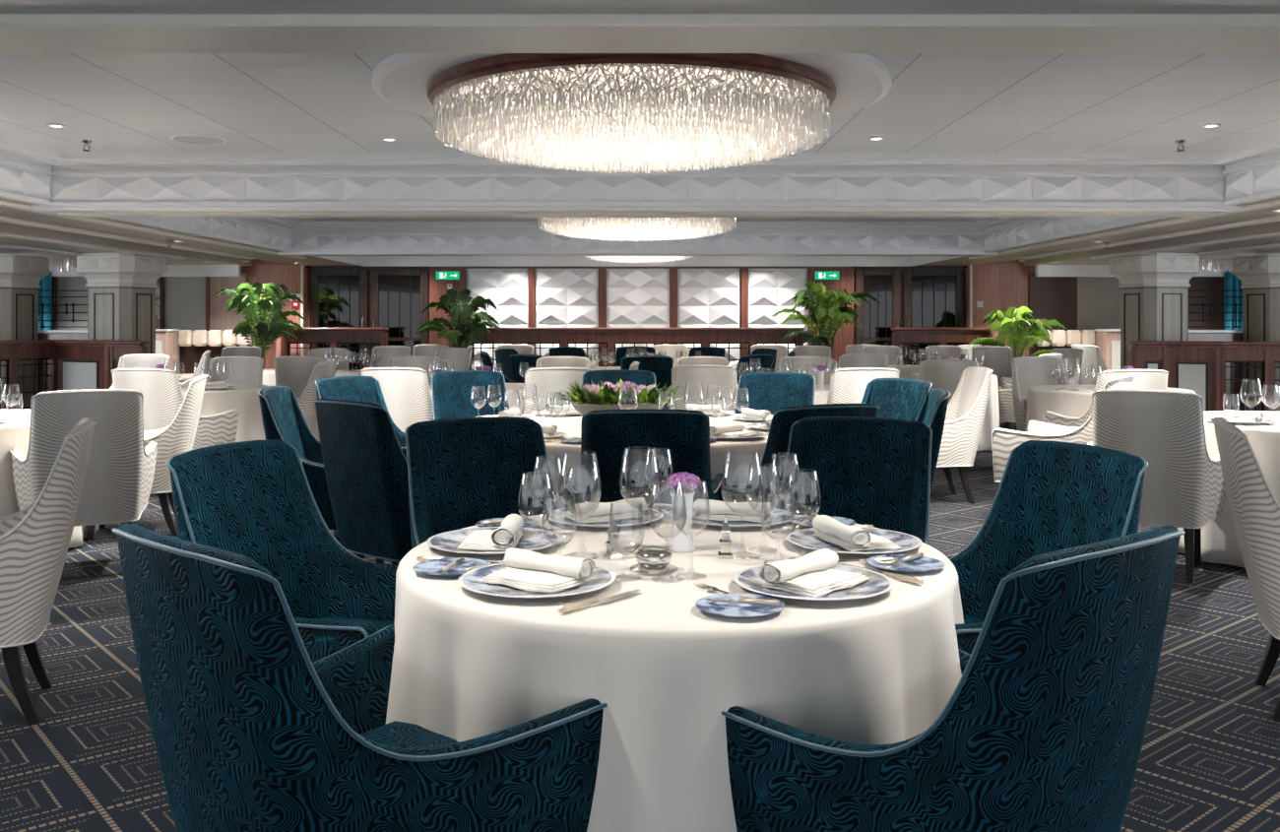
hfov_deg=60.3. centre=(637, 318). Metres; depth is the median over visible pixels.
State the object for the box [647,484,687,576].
wine glass
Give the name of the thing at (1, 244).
trim
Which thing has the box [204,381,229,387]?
napkin
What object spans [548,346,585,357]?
armchair
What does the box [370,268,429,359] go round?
door
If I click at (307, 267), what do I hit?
trim
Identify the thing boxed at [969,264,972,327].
trim
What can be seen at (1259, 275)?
column
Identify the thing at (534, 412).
charger plate
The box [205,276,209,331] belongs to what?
trim
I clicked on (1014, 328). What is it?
potted palm
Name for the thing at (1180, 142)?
sprinkler
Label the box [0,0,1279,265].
ceiling
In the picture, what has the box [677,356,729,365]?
armchair
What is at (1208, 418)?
charger plate
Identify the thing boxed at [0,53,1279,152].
ceiling
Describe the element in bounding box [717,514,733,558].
salt shaker
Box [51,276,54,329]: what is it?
trim
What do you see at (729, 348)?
air vent
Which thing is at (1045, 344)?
cushion
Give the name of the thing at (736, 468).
tablecloth
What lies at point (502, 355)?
armchair
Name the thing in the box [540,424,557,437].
napkin
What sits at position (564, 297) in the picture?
wall panel
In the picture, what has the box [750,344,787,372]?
armchair
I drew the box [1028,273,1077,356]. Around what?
wall panel
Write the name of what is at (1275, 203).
trim
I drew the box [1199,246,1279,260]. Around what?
ceiling
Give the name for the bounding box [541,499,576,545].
water goblet
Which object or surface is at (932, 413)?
armchair
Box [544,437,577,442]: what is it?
table knife
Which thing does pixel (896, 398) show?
armchair
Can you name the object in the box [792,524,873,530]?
table knife
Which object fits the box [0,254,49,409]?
column
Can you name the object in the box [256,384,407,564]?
armchair
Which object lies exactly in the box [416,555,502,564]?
table knife
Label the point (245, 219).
trim
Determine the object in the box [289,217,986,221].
ceiling
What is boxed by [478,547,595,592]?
napkin
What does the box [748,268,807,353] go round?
wall panel
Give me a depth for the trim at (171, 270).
16.15 m
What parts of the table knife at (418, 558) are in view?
handle, blade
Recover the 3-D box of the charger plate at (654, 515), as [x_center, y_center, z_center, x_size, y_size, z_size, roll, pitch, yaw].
[-0.095,0.560,3.106,0.334,0.018,0.334,0,0,-24]
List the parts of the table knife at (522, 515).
blade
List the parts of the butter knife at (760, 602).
blade, handle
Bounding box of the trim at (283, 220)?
[267,217,1008,225]
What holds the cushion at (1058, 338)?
on the banquette at (1061, 339)
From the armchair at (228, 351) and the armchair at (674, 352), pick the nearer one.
the armchair at (228, 351)
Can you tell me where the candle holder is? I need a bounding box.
[630,546,678,575]
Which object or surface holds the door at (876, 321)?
in the wall at (1013, 276)
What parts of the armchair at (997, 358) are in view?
backrest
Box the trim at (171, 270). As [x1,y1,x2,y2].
[49,260,241,276]
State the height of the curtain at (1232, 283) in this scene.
2.030 m
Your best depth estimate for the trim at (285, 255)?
13.16 m
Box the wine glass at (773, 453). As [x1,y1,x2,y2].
[768,452,800,531]
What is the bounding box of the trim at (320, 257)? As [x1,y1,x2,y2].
[310,256,965,266]
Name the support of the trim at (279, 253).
attached to the ceiling
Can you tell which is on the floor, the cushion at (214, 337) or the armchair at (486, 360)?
the armchair at (486, 360)
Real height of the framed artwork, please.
1.000 m
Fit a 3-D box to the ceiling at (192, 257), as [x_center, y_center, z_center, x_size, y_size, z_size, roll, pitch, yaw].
[-6.325,-1.035,7.475,1.150,0.490,17.950,0,0,0]
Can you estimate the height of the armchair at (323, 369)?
0.970 m
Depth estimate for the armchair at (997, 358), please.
14.14 m
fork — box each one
[464,564,492,572]
[545,528,573,533]
[660,510,672,517]
[694,581,755,598]
[777,519,808,534]
[837,556,897,564]
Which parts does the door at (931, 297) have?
pane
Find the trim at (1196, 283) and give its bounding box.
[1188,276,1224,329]
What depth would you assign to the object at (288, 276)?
16.15 m
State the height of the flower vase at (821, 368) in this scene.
0.192 m
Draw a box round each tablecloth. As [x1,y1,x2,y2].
[0,409,87,548]
[180,383,269,442]
[262,368,275,385]
[334,369,360,377]
[385,513,963,831]
[428,383,524,413]
[522,413,768,508]
[588,366,674,370]
[737,384,830,404]
[887,364,919,379]
[910,373,999,450]
[1024,384,1195,432]
[1176,410,1279,568]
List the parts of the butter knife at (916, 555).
blade, handle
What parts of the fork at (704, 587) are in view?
handle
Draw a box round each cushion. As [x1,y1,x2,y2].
[177,329,192,346]
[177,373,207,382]
[192,329,207,346]
[206,329,222,346]
[221,329,237,346]
[236,333,252,346]
[1035,329,1051,346]
[1050,329,1066,346]
[1066,329,1082,346]
[1081,329,1095,345]
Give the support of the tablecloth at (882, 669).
on the round table
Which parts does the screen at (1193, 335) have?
rail, rail, rail, rail, rail, rail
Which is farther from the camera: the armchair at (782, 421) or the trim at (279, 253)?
the trim at (279, 253)
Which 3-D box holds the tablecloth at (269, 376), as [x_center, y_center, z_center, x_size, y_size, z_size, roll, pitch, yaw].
[-4.097,0.939,12.373,0.782,0.738,0.787,0,0,0]
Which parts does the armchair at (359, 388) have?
leg, backrest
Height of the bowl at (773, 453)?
0.125 m
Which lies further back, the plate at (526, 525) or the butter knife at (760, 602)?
the plate at (526, 525)
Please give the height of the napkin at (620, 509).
0.054 m
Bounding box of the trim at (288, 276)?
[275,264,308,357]
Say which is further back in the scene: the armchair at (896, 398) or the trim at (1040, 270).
the trim at (1040, 270)
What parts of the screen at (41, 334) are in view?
rail, rail, rail, rail, rail, rail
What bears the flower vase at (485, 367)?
on the tablecloth at (513, 395)
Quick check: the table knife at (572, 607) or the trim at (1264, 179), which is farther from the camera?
the trim at (1264, 179)
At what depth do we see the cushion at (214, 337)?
16.13 m
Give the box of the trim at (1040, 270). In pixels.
[1034,260,1228,276]
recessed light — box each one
[46,124,65,127]
[381,137,396,140]
[868,136,884,139]
[1201,124,1220,127]
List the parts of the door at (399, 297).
pane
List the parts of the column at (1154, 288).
inlay frame, inlay frame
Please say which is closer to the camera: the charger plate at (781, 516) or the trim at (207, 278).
the charger plate at (781, 516)
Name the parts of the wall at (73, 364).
frame, rail, frame, panel, frame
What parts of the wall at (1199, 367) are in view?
frame, panel, frame, panel, rail, frame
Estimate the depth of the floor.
3.70 m
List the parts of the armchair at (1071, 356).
backrest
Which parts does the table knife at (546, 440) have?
handle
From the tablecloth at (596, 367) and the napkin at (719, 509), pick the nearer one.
the napkin at (719, 509)
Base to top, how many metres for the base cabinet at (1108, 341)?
1.170 m
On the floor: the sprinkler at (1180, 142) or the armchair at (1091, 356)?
the armchair at (1091, 356)
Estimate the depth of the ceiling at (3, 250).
14.10 m
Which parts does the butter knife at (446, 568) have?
handle, blade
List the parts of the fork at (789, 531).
handle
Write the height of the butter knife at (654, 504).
0.012 m
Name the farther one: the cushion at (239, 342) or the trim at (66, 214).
the cushion at (239, 342)
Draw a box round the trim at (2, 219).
[0,215,255,258]
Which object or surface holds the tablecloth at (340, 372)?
on the round table
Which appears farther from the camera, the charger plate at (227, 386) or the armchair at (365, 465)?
the charger plate at (227, 386)
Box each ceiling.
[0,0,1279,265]
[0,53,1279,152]
[0,221,253,265]
[0,247,76,260]
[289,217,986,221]
[1023,221,1279,265]
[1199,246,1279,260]
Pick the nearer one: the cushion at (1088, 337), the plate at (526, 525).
the plate at (526, 525)
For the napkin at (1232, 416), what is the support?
on the charger plate at (1208, 418)
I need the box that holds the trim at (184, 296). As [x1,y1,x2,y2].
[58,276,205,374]
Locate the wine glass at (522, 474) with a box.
[517,473,554,525]
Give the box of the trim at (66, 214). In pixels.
[57,211,1218,217]
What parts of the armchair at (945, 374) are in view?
backrest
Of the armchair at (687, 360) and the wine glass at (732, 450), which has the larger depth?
the armchair at (687, 360)
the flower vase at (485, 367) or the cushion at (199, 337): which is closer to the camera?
the flower vase at (485, 367)
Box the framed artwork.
[155,276,164,328]
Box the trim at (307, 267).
[306,265,430,268]
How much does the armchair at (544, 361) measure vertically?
0.970 m
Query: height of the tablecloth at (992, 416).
0.738 m
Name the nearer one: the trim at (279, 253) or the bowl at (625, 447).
the bowl at (625, 447)
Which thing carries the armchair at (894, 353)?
on the floor
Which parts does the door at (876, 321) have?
pane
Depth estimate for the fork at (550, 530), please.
2.92 m
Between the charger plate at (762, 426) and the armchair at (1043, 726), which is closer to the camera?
the armchair at (1043, 726)
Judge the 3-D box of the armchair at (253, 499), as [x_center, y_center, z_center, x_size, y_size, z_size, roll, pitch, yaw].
[-0.830,0.835,2.974,0.751,0.970,0.740,0,0,20]
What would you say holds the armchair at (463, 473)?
on the floor
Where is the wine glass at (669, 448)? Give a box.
[643,448,673,525]
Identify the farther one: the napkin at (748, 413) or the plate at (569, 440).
the napkin at (748, 413)
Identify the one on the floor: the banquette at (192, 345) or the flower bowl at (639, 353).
the banquette at (192, 345)
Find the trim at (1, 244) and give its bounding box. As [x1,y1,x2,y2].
[0,243,80,255]
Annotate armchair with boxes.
[0,417,96,725]
[9,388,157,526]
[87,374,207,540]
[109,353,169,388]
[111,368,238,449]
[111,522,607,831]
[166,439,397,663]
[179,350,210,383]
[205,356,263,384]
[221,346,261,357]
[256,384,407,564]
[259,360,337,441]
[274,355,327,399]
[307,347,349,370]
[313,398,411,562]
[314,375,406,542]
[360,367,433,432]
[369,345,410,367]
[386,355,442,383]
[405,416,561,549]
[412,344,449,356]
[431,370,510,420]
[434,347,470,372]
[466,345,472,368]
[480,351,496,371]
[494,348,517,383]
[495,344,534,371]
[510,353,542,383]
[510,367,592,414]
[535,356,589,368]
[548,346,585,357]
[564,408,726,507]
[581,369,655,386]
[615,346,655,366]
[620,355,673,409]
[629,361,639,370]
[652,344,688,366]
[668,364,737,411]
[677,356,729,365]
[688,346,725,357]
[710,403,879,508]
[721,524,1184,831]
[733,372,815,414]
[735,353,772,384]
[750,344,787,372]
[751,348,777,372]
[774,416,932,544]
[779,356,834,384]
[788,350,796,356]
[792,345,831,357]
[827,367,899,403]
[837,353,888,369]
[845,344,879,354]
[861,378,932,421]
[862,345,903,365]
[915,388,950,490]
[918,359,979,469]
[925,345,964,359]
[936,366,993,503]
[949,440,1148,654]
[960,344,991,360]
[971,346,1016,426]
[991,374,1134,482]
[997,353,1062,429]
[1000,348,1083,430]
[1010,356,1070,431]
[1043,369,1168,427]
[1071,344,1108,384]
[1087,388,1225,583]
[1211,416,1279,721]
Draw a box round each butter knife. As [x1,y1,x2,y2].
[442,557,464,573]
[480,519,534,524]
[652,503,672,508]
[704,598,778,605]
[884,552,923,566]
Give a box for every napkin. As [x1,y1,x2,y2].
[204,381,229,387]
[457,513,523,550]
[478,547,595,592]
[492,407,520,417]
[538,403,577,414]
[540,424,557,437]
[560,497,647,522]
[685,403,725,414]
[693,499,774,522]
[709,422,757,437]
[741,407,771,419]
[759,548,869,596]
[766,415,772,428]
[812,514,900,551]
[1221,409,1264,422]
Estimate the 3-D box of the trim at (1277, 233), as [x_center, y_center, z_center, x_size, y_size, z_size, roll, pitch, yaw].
[5.840,-0.778,6.900,0.120,0.030,14.400,0,0,0]
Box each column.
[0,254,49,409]
[76,252,166,353]
[1109,252,1199,369]
[1231,254,1279,411]
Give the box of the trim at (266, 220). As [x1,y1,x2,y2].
[251,217,1024,228]
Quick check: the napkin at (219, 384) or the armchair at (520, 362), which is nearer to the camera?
the napkin at (219, 384)
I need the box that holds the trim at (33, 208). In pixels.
[31,205,1244,211]
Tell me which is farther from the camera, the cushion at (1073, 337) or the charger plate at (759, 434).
the cushion at (1073, 337)
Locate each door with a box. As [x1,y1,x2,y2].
[309,268,368,370]
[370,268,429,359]
[854,268,900,345]
[902,268,964,365]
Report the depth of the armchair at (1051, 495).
3.12 m
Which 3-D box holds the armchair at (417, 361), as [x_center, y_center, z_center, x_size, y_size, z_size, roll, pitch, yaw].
[-2.084,0.835,10.162,0.740,0.970,0.751,0,0,-6]
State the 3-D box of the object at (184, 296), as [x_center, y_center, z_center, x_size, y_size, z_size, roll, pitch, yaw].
[-7.535,0.320,16.430,2.203,2.000,0.040,0,0,0]
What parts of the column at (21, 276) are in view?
inlay frame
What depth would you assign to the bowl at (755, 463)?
2.71 m
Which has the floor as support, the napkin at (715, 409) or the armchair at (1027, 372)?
the armchair at (1027, 372)
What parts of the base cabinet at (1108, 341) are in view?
door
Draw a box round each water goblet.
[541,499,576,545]
[607,505,644,575]
[761,493,795,563]
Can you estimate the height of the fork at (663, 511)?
0.015 m
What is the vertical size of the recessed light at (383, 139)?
0.009 m
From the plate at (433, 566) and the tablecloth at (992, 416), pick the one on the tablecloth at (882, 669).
the plate at (433, 566)
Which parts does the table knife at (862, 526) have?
handle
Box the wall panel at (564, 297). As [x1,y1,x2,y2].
[535,268,598,367]
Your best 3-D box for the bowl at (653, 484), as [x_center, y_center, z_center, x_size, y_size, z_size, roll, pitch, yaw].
[0.065,0.421,2.406,0.084,0.125,0.084,0,0,0]
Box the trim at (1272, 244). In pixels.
[1195,243,1279,255]
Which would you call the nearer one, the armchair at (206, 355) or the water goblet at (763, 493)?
the water goblet at (763, 493)
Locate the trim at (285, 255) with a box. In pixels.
[284,255,991,255]
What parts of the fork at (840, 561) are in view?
handle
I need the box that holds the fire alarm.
[291,301,300,307]
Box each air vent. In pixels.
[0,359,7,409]
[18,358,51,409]
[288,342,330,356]
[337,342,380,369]
[472,342,512,370]
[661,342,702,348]
[708,342,749,362]
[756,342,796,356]
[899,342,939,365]
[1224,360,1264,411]
[1274,361,1279,411]
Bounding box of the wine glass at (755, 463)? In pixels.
[746,462,779,548]
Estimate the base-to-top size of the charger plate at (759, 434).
0.018 m
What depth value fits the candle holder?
2.47 m
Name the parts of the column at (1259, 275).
inlay frame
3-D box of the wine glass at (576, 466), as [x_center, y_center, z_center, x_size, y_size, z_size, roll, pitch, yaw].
[-0.133,0.464,2.661,0.084,0.210,0.084,0,0,0]
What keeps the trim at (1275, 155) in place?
attached to the ceiling at (6, 6)
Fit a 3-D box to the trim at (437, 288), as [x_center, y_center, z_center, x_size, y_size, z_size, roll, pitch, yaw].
[-2.864,0.265,16.410,0.470,2.110,0.080,0,0,0]
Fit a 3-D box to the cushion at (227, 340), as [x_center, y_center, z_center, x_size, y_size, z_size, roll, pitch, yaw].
[-5.995,0.280,16.210,0.205,0.240,0.180,0,0,0]
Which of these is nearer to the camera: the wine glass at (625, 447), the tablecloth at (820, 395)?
the wine glass at (625, 447)
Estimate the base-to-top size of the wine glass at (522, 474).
0.210 m
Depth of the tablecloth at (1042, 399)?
8.78 m
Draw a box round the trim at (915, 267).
[852,265,966,268]
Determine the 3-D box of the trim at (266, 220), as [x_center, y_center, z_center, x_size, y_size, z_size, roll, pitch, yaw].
[0.000,-1.069,10.605,8.160,0.025,4.590,0,0,0]
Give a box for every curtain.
[37,268,51,329]
[1224,268,1242,329]
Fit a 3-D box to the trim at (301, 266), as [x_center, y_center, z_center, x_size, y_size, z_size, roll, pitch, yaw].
[-4.920,0.265,16.145,0.030,2.110,0.040,0,0,0]
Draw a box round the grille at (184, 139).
[173,135,224,143]
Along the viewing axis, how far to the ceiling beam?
2.91 m
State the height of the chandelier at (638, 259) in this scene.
0.344 m
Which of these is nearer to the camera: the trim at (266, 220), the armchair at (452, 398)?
the armchair at (452, 398)
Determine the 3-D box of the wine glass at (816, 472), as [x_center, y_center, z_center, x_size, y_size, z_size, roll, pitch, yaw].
[0.390,0.464,2.610,0.084,0.210,0.084,0,0,0]
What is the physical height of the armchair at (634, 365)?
0.970 m
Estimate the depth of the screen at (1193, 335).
13.86 m
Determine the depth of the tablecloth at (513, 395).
8.78 m
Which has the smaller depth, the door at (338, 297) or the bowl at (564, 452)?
the bowl at (564, 452)
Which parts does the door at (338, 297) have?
pane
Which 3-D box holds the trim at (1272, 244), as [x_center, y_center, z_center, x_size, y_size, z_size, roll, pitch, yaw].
[6.700,-0.778,6.900,0.100,0.030,14.400,0,0,0]
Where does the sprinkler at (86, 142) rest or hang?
attached to the ceiling at (119, 102)
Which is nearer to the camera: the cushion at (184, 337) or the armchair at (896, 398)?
the armchair at (896, 398)
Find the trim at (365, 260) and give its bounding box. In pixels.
[323,256,952,264]
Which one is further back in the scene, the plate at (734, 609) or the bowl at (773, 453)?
the bowl at (773, 453)
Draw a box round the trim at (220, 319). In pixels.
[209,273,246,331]
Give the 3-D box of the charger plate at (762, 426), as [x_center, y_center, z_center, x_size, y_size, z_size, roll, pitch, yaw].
[0.723,0.560,5.698,0.334,0.018,0.334,0,0,15]
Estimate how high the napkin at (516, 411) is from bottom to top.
0.054 m
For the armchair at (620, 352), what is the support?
on the floor
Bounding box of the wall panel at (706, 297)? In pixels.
[677,268,739,368]
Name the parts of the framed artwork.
picture panel, frame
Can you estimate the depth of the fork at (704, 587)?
2.29 m
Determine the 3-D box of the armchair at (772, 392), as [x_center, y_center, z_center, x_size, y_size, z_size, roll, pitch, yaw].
[0.804,0.835,6.930,0.740,0.970,0.751,0,0,20]
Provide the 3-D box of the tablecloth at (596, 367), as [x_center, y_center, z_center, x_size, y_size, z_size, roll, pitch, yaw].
[0.003,0.939,12.346,2.061,0.738,2.052,0,0,0]
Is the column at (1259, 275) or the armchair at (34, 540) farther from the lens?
the column at (1259, 275)
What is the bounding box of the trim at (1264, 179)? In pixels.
[0,161,1279,202]
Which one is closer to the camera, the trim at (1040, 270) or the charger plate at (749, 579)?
the charger plate at (749, 579)
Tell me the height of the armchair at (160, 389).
0.970 m
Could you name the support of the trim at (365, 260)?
attached to the wall at (1013, 276)
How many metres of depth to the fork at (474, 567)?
2.46 m
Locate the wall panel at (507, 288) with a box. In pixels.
[466,268,527,370]
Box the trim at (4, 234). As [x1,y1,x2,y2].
[0,232,186,258]
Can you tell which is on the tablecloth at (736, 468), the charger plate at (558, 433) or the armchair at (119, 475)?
the charger plate at (558, 433)
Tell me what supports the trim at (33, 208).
attached to the ceiling
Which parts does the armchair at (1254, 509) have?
backrest, leg, leg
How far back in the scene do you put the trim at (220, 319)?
16.39 m
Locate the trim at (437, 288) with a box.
[429,266,458,347]
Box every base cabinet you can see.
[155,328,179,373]
[1093,328,1120,369]
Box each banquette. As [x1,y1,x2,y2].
[177,329,252,382]
[1031,329,1095,354]
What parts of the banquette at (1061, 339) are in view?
frame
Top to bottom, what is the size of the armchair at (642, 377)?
0.970 m
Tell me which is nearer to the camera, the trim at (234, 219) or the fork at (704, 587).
the fork at (704, 587)
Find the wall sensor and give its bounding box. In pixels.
[976,301,982,307]
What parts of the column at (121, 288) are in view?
inlay frame, inlay frame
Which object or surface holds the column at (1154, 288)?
on the floor
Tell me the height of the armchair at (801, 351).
0.970 m
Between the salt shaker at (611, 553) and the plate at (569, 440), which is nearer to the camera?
the salt shaker at (611, 553)
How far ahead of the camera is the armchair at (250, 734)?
1.78 m
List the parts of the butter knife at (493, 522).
handle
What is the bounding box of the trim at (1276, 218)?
[1021,215,1279,258]
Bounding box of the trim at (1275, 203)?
[968,198,1279,258]
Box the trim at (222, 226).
[130,217,1145,250]
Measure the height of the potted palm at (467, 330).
1.747 m
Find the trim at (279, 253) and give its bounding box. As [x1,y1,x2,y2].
[277,252,998,255]
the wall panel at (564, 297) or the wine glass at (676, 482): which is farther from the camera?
the wall panel at (564, 297)
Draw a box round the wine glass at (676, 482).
[672,482,709,574]
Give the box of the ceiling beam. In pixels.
[0,13,1279,53]
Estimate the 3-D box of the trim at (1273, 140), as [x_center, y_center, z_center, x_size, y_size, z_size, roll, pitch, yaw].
[0.000,-1.102,5.395,8.160,0.042,4.490,0,0,0]
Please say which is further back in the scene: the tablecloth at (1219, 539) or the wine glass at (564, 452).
the tablecloth at (1219, 539)
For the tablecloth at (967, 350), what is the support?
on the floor
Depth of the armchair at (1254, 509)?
3.63 m
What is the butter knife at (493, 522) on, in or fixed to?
on the plate at (526, 525)
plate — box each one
[204,385,234,389]
[412,557,491,575]
[426,526,561,554]
[457,563,615,597]
[474,414,533,418]
[475,517,539,527]
[531,409,579,416]
[543,431,566,439]
[544,507,663,527]
[560,438,580,444]
[647,504,694,514]
[692,507,795,527]
[695,593,784,617]
[705,410,734,416]
[709,431,767,440]
[731,414,772,422]
[733,564,894,600]
[745,422,769,430]
[786,526,922,554]
[792,515,856,527]
[866,554,945,572]
[1205,417,1274,424]
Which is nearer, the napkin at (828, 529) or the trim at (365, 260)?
the napkin at (828, 529)
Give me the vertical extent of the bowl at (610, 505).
0.115 m
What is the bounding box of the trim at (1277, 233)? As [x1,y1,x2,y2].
[1089,231,1279,258]
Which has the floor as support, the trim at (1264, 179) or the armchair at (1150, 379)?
the armchair at (1150, 379)
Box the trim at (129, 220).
[108,217,1167,252]
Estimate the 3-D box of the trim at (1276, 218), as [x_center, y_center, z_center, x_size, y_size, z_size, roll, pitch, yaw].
[4.950,-0.778,6.900,0.120,0.030,14.400,0,0,0]
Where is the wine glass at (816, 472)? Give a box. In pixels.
[784,471,821,559]
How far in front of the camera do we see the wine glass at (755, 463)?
2.71 m
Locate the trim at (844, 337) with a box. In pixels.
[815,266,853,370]
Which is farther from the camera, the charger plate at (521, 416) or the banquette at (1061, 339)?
the banquette at (1061, 339)
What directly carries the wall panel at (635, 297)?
attached to the wall at (1013, 276)
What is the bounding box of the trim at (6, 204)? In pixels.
[0,199,307,258]
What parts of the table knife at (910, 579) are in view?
blade, handle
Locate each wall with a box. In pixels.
[0,339,149,409]
[54,258,1034,369]
[280,327,993,370]
[1130,340,1279,411]
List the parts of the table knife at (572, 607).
handle, blade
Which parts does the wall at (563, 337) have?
frame, rail, rail, rail, frame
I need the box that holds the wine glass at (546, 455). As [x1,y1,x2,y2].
[532,454,564,537]
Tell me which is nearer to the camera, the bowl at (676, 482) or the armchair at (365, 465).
the bowl at (676, 482)
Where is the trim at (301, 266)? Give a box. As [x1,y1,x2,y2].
[300,264,303,355]
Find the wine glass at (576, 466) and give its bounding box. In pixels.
[565,465,600,555]
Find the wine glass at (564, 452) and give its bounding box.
[558,451,601,559]
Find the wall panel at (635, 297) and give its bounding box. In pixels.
[606,268,669,350]
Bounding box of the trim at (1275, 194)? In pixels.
[0,191,1279,206]
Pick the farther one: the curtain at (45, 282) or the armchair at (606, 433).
the curtain at (45, 282)
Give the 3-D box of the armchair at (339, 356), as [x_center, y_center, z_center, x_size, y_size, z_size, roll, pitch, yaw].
[-3.732,0.835,12.960,0.740,0.970,0.751,0,0,2]
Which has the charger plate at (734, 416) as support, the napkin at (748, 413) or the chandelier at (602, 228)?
the napkin at (748, 413)
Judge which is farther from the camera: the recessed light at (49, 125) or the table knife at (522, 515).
the recessed light at (49, 125)
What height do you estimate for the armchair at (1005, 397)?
0.970 m
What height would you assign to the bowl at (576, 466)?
0.125 m
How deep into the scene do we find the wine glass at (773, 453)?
2.93 m
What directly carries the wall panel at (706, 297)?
attached to the wall at (1013, 276)
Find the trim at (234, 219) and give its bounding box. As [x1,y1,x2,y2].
[226,217,1049,233]
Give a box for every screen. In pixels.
[37,289,87,393]
[1188,288,1243,410]
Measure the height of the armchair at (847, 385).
0.970 m
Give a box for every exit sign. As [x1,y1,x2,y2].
[436,271,459,279]
[815,271,838,279]
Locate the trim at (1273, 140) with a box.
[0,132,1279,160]
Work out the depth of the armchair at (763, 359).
11.06 m
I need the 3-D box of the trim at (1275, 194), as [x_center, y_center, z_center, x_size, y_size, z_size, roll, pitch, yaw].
[0.000,-0.790,5.395,8.160,0.024,4.490,0,0,0]
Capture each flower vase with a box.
[155,364,167,369]
[326,353,334,360]
[481,365,491,371]
[666,471,701,552]
[816,365,826,388]
[1123,365,1133,369]
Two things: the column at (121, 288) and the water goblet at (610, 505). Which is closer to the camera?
the water goblet at (610, 505)
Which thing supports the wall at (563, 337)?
on the floor
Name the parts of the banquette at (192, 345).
frame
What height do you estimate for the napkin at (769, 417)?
0.054 m
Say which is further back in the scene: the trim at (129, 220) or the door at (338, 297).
the door at (338, 297)
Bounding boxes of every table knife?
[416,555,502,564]
[520,513,548,529]
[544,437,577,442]
[557,589,639,613]
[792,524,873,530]
[840,564,923,583]
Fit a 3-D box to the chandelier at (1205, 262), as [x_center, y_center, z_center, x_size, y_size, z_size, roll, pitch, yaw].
[7.950,-0.745,14.900,0.720,0.210,0.720,0,0,0]
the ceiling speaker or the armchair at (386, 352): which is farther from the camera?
the armchair at (386, 352)
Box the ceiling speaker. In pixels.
[169,133,227,144]
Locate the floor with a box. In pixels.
[0,421,1279,831]
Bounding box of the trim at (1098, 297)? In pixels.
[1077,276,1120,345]
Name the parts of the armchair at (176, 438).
leg, leg, leg, backrest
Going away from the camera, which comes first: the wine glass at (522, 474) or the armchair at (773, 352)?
the wine glass at (522, 474)
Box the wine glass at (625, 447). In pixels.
[619,447,660,551]
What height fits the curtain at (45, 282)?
2.030 m
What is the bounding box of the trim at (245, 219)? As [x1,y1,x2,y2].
[237,217,1038,232]
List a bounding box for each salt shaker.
[603,516,623,560]
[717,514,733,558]
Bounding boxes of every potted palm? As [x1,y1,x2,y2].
[210,281,305,369]
[413,288,502,348]
[771,280,881,357]
[966,306,1066,357]
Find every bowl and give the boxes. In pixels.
[532,454,564,502]
[555,379,684,415]
[558,451,601,515]
[565,465,600,516]
[607,505,644,554]
[619,447,660,508]
[624,352,662,356]
[643,448,673,493]
[647,484,687,537]
[672,482,709,535]
[720,449,764,513]
[746,462,779,515]
[761,493,795,541]
[768,452,800,499]
[784,471,821,521]
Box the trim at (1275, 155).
[0,151,1279,171]
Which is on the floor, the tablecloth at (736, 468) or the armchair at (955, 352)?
the armchair at (955, 352)
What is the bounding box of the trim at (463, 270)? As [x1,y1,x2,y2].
[458,266,815,366]
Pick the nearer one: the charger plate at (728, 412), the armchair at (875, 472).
the armchair at (875, 472)
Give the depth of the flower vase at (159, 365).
9.18 m
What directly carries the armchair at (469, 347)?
on the floor
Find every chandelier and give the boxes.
[31,255,76,271]
[371,53,892,173]
[537,217,736,241]
[581,256,694,262]
[1199,255,1249,271]
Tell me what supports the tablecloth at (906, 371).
on the round table
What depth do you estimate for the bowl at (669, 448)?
3.04 m
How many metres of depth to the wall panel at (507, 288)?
16.39 m
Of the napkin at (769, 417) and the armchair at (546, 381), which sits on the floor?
the armchair at (546, 381)
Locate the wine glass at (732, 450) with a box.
[720,449,764,559]
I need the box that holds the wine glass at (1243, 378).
[1239,378,1262,426]
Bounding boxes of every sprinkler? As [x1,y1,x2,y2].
[80,139,92,151]
[1174,139,1186,151]
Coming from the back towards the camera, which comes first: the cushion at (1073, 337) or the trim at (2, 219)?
the cushion at (1073, 337)
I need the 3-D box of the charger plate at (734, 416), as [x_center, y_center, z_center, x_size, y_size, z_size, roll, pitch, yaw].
[0.693,0.560,6.192,0.334,0.018,0.334,0,0,-22]

